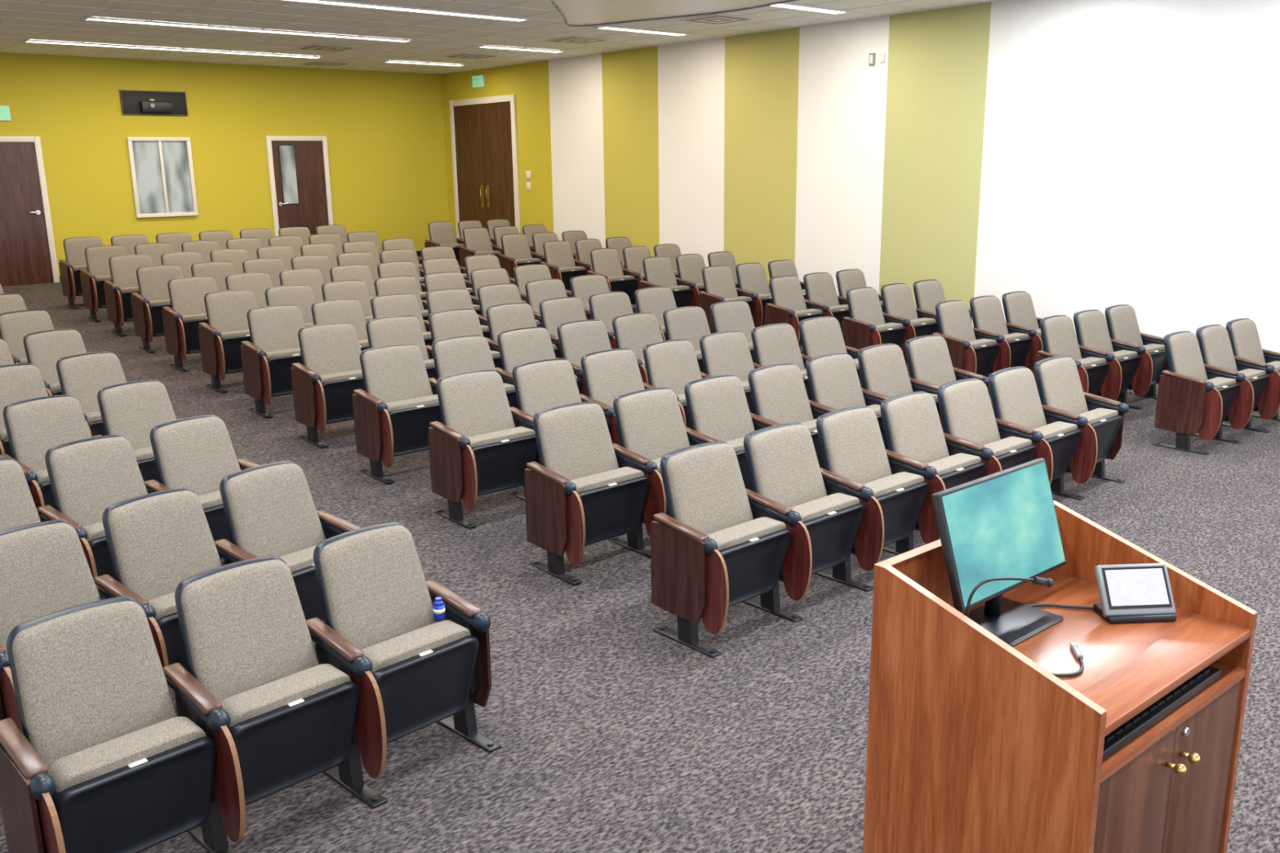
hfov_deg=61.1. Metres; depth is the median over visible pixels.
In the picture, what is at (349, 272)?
chair
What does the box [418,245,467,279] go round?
chair
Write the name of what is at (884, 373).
chair
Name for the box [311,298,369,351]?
chair
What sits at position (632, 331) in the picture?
chair
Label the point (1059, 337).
chair
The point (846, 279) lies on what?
chair
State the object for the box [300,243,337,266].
chair
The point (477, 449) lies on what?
chair
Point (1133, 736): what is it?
shelf
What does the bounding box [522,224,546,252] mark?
chair
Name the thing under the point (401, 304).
chair
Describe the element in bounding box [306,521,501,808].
chair
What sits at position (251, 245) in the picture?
chair
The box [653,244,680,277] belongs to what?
chair
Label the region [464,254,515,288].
chair
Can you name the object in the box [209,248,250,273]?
chair
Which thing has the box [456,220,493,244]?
chair
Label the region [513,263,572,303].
chair
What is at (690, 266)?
chair
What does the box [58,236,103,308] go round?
chair
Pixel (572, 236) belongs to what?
chair
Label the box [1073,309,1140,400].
chair
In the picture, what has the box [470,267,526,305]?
chair
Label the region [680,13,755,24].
ceiling vent
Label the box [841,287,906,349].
chair
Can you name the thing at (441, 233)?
chair
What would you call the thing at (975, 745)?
lectern
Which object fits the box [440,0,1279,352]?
wall
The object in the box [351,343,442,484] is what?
chair
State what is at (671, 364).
chair
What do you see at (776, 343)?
chair
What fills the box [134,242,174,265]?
chair
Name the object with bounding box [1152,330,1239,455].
chair
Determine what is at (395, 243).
chair
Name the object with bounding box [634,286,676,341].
chair
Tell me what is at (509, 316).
chair
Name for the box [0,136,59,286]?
door
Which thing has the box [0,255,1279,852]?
floor
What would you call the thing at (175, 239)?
chair
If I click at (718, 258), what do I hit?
chair
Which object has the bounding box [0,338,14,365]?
chair
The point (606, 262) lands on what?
chair
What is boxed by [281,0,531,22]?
ceiling light
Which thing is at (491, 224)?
chair
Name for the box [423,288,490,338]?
chair
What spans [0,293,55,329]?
chair
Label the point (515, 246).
chair
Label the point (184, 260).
chair
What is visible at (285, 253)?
chair
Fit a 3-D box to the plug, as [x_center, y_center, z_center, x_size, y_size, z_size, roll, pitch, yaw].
[1.022,0.526,2.540,0.016,0.014,0.075,1,14,8]
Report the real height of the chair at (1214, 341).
0.838 m
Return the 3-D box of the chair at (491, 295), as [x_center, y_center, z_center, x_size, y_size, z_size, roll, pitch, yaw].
[-1.249,-0.927,10.392,0.570,0.836,0.531,-12,18,-40]
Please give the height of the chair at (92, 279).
0.836 m
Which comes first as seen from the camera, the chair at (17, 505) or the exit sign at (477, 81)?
the chair at (17, 505)
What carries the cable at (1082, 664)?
on the lectern
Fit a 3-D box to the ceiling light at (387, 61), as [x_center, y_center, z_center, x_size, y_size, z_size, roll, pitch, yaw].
[-3.297,-5.575,16.654,1.360,0.016,0.210,-12,18,-40]
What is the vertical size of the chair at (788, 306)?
0.836 m
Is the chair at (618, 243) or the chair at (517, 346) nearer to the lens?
the chair at (517, 346)
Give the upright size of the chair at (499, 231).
0.838 m
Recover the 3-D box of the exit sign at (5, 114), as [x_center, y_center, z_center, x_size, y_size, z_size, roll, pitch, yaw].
[-8.639,-4.206,14.552,0.340,0.200,0.037,-12,18,-40]
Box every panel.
[549,0,797,26]
[1093,563,1176,623]
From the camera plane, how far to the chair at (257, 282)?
10.94 m
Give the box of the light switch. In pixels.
[525,170,531,190]
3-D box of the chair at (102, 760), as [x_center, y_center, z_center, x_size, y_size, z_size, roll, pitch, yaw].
[-1.585,1.006,3.246,0.531,0.836,0.514,12,19,43]
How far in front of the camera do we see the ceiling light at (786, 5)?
11.24 m
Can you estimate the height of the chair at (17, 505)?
0.836 m
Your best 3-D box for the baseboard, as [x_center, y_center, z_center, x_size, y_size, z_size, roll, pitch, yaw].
[-7.935,-2.156,15.676,12.040,0.110,0.012,-12,18,-40]
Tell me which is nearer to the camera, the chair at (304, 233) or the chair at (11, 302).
the chair at (11, 302)
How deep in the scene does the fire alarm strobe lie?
12.17 m
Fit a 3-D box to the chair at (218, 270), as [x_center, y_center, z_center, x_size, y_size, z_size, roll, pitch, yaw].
[-4.499,-1.334,11.648,0.570,0.836,0.531,-12,18,-40]
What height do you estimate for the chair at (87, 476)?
0.838 m
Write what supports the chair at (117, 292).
on the floor
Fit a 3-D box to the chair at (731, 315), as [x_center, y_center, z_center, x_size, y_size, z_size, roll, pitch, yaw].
[0.938,-0.667,9.569,0.626,0.838,0.531,-12,18,-40]
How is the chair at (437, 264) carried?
on the floor
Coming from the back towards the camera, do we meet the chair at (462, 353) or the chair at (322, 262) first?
the chair at (322, 262)
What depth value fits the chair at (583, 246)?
14.63 m
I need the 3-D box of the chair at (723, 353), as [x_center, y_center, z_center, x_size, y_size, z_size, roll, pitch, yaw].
[0.745,-0.257,8.053,0.570,0.836,0.531,-12,18,-40]
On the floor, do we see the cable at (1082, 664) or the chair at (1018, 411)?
the chair at (1018, 411)
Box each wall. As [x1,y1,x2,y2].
[0,52,448,275]
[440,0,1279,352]
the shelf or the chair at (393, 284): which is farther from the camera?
the chair at (393, 284)
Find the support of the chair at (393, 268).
on the floor
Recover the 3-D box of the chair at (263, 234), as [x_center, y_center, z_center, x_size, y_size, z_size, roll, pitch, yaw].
[-5.237,-2.313,15.057,0.570,0.836,0.531,-12,18,-40]
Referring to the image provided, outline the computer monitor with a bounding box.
[931,457,1066,646]
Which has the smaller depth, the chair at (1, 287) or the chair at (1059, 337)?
the chair at (1059, 337)
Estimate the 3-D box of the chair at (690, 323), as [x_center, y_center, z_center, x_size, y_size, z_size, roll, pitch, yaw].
[0.499,-0.571,9.193,0.570,0.836,0.531,-12,18,-40]
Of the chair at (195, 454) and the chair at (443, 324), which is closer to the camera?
the chair at (195, 454)
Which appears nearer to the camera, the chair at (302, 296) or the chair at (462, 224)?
the chair at (302, 296)
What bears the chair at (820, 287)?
on the floor
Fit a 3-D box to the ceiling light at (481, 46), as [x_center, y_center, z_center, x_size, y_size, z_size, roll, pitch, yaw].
[-1.612,-5.147,14.788,1.360,0.016,0.210,-12,18,-40]
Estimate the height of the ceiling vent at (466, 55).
0.014 m
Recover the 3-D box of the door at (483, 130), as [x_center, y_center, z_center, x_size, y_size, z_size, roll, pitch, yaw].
[-2.632,-4.145,18.314,0.069,2.702,1.930,-12,18,-40]
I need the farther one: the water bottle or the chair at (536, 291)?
the chair at (536, 291)
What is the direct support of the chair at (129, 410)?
on the floor
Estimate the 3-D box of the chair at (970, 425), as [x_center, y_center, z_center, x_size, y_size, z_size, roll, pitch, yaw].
[2.075,0.173,6.491,0.570,0.836,0.531,-12,18,-40]
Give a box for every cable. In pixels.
[1027,603,1093,609]
[1051,657,1084,677]
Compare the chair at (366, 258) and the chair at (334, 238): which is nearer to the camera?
the chair at (366, 258)
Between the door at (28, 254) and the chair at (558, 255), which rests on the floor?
the chair at (558, 255)
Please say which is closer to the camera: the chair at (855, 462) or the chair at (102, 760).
the chair at (102, 760)
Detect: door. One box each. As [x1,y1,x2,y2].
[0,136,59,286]
[265,135,333,236]
[448,94,520,244]
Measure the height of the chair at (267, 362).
0.836 m
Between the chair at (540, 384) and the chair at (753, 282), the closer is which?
the chair at (540, 384)
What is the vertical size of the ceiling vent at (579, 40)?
0.014 m
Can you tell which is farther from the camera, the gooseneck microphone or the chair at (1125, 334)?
the chair at (1125, 334)
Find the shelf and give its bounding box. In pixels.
[1100,660,1246,782]
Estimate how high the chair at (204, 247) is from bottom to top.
0.836 m
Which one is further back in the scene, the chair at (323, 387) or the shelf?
the chair at (323, 387)
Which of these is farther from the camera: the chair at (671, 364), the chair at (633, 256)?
the chair at (633, 256)
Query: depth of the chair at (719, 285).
12.02 m
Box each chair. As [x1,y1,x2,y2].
[0,284,4,293]
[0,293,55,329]
[0,309,54,364]
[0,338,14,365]
[0,363,48,457]
[0,394,91,522]
[0,457,40,531]
[0,519,100,732]
[0,596,216,852]
[22,328,87,395]
[36,434,147,599]
[56,351,126,436]
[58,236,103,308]
[80,244,126,321]
[91,379,182,489]
[93,487,222,693]
[103,254,153,336]
[111,234,149,254]
[130,264,183,352]
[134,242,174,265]
[143,414,258,564]
[155,232,192,252]
[160,251,203,277]
[161,275,217,371]
[162,555,359,852]
[181,240,219,262]
[191,261,235,291]
[198,230,233,249]
[198,289,257,392]
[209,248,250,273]
[213,460,360,623]
[225,271,272,307]
[226,237,262,258]
[239,228,273,247]
[240,304,305,417]
[242,257,284,286]
[256,245,294,270]
[264,284,315,326]
[268,235,303,256]
[278,226,311,244]
[279,268,324,302]
[290,254,331,283]
[290,322,364,448]
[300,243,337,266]
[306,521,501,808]
[308,233,342,254]
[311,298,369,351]
[315,224,347,243]
[321,280,373,322]
[329,264,376,300]
[336,251,378,284]
[342,240,380,272]
[346,231,382,260]
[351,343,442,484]
[365,315,436,388]
[370,293,432,355]
[373,275,428,328]
[377,261,426,300]
[379,248,424,283]
[380,238,422,269]
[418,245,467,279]
[420,257,473,295]
[421,271,480,315]
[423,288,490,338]
[424,221,465,266]
[425,308,502,368]
[427,369,537,528]
[428,334,518,408]
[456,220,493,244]
[459,227,501,267]
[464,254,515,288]
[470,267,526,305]
[476,283,542,327]
[485,302,559,358]
[486,218,510,244]
[491,226,518,254]
[495,326,582,392]
[497,233,542,278]
[508,358,609,500]
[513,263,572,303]
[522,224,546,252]
[524,279,587,324]
[524,401,649,585]
[530,231,558,262]
[538,297,586,358]
[540,240,587,291]
[556,319,611,395]
[561,230,586,260]
[569,274,635,319]
[573,238,602,273]
[579,348,644,445]
[586,248,636,303]
[588,291,633,349]
[605,236,631,268]
[607,386,689,557]
[612,312,662,384]
[622,245,651,313]
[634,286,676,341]
[638,256,692,307]
[643,338,702,428]
[650,440,792,657]
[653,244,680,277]
[662,306,711,373]
[675,253,705,306]
[684,374,755,490]
[697,265,754,333]
[699,330,755,413]
[707,251,738,288]
[709,300,756,363]
[735,262,772,327]
[742,422,865,622]
[747,363,824,468]
[751,323,812,400]
[764,275,825,346]
[768,259,806,299]
[798,315,863,388]
[800,271,849,353]
[805,352,886,448]
[815,405,929,591]
[835,269,884,312]
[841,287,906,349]
[857,342,940,449]
[880,283,938,374]
[880,391,986,555]
[904,334,988,432]
[913,279,972,333]
[932,299,999,377]
[937,377,1036,476]
[969,295,1031,393]
[988,366,1081,485]
[1001,291,1044,373]
[1033,315,1109,395]
[1034,355,1128,500]
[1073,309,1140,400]
[1105,304,1168,408]
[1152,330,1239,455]
[1190,324,1269,443]
[1222,318,1279,432]
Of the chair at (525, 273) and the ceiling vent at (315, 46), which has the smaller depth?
the chair at (525, 273)
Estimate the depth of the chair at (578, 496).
5.77 m
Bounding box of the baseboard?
[59,250,421,282]
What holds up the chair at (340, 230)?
on the floor
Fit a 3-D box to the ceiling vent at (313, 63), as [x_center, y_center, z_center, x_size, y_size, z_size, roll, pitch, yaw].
[-4.792,-5.529,16.544,0.600,0.014,0.600,-12,18,-40]
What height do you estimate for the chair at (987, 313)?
0.838 m
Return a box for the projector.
[119,89,187,115]
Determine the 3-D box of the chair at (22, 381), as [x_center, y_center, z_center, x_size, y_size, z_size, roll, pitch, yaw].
[-3.770,0.069,6.640,0.521,0.838,0.522,9,17,35]
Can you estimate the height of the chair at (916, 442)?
0.836 m
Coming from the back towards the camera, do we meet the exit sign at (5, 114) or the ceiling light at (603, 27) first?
the exit sign at (5, 114)
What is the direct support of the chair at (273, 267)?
on the floor
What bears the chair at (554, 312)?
on the floor
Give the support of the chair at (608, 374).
on the floor
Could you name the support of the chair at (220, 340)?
on the floor
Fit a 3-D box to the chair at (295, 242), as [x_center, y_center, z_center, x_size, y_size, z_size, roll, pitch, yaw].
[-4.573,-2.078,14.280,0.570,0.836,0.531,-12,18,-40]
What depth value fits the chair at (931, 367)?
8.02 m
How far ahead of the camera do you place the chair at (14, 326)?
8.53 m
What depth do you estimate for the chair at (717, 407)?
6.56 m
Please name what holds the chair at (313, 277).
on the floor
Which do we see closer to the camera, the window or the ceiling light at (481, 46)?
the ceiling light at (481, 46)
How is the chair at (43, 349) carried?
on the floor
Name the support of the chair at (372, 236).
on the floor
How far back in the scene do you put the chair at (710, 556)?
4.98 m
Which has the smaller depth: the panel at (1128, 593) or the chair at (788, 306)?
the panel at (1128, 593)
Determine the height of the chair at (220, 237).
0.836 m
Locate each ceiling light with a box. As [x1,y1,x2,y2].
[22,39,323,58]
[81,16,413,42]
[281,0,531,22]
[382,60,466,66]
[475,44,565,53]
[593,25,690,35]
[767,2,850,14]
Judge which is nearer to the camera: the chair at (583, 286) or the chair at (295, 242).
the chair at (583, 286)
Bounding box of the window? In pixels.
[126,137,198,217]
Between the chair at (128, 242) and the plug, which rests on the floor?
the chair at (128, 242)
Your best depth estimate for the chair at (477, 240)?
15.86 m
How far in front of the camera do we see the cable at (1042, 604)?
2.79 m
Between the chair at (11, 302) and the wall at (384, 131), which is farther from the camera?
the wall at (384, 131)
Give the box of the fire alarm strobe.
[868,53,884,65]
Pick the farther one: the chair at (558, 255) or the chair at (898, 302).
the chair at (558, 255)
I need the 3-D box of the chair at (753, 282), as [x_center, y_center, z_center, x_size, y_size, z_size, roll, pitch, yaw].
[1.368,-1.427,12.357,0.535,0.838,0.520,-12,18,-40]
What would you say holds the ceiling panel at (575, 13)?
hanging from the ceiling
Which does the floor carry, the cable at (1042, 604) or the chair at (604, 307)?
the chair at (604, 307)
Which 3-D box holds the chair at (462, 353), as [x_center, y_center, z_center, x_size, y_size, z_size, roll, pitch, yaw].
[-1.176,-0.201,7.755,0.570,0.836,0.531,-12,18,-40]
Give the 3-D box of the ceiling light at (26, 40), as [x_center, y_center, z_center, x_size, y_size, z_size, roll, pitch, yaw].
[-6.018,-4.978,14.334,3.810,0.016,0.210,-12,18,-40]
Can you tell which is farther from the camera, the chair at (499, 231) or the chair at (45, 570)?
the chair at (499, 231)
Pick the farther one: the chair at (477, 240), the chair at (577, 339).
the chair at (477, 240)
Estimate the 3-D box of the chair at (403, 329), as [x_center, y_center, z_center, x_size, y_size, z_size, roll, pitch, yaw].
[-1.840,-0.424,8.534,0.570,0.836,0.531,-12,18,-40]
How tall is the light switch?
0.294 m
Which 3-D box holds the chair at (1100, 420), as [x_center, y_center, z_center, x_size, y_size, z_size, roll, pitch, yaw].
[2.931,-0.015,7.226,0.626,0.838,0.531,-12,18,-40]
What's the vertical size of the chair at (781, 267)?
0.838 m
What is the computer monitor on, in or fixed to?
on the lectern
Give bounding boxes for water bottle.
[432,596,445,621]
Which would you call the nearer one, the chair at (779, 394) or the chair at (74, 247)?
the chair at (779, 394)
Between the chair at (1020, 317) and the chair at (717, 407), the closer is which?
the chair at (717, 407)
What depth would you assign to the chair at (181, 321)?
10.43 m
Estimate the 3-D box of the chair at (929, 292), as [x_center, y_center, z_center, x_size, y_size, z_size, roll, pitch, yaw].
[3.108,-1.069,11.148,0.579,0.838,0.531,-11,17,-37]
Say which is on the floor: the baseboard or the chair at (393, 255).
the chair at (393, 255)
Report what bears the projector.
attached to the wall at (384, 131)
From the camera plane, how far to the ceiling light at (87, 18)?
12.27 m
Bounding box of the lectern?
[862,500,1257,852]
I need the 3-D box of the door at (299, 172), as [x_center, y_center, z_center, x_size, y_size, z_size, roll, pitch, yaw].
[-5.450,-3.645,17.527,1.010,2.031,0.085,-12,18,-40]
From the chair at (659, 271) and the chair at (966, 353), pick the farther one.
the chair at (659, 271)
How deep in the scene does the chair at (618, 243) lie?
14.99 m
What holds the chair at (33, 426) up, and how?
on the floor
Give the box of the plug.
[1070,642,1083,660]
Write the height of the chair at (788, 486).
0.836 m
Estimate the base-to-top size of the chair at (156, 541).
0.838 m
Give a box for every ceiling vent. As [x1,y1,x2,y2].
[294,44,357,51]
[298,61,352,66]
[442,53,500,58]
[546,35,611,44]
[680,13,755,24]
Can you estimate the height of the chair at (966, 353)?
0.836 m
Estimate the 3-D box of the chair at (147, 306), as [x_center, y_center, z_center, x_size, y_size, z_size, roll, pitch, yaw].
[-4.920,-1.241,11.287,0.574,0.836,0.531,-12,18,-40]
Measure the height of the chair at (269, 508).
0.838 m
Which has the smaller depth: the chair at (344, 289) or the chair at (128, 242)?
the chair at (344, 289)
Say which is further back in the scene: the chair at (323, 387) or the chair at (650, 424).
the chair at (323, 387)
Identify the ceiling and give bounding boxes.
[0,0,1002,74]
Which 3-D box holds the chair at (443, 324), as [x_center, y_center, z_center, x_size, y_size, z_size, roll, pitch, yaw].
[-1.422,-0.517,8.894,0.570,0.836,0.531,-12,18,-40]
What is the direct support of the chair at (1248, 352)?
on the floor
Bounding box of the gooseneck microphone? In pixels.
[964,576,1053,617]
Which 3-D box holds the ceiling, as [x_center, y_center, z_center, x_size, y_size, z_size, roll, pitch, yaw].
[-1.346,-3.476,7.608,12.060,0.104,20.080,-12,18,-40]
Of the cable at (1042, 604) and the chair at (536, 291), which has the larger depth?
the chair at (536, 291)
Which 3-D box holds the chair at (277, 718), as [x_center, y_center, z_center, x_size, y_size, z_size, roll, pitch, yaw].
[-1.240,0.919,3.592,0.521,0.838,0.522,11,18,41]
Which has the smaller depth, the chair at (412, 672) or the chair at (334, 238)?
the chair at (412, 672)
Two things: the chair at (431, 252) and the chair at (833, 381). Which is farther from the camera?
the chair at (431, 252)
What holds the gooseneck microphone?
on the lectern
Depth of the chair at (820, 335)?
8.80 m
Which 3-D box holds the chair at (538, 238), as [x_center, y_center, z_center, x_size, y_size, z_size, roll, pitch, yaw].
[-1.254,-2.327,15.417,0.535,0.838,0.520,-12,18,-40]
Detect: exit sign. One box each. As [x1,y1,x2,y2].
[0,105,11,120]
[471,74,484,88]
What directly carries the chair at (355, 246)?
on the floor
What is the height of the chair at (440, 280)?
0.836 m

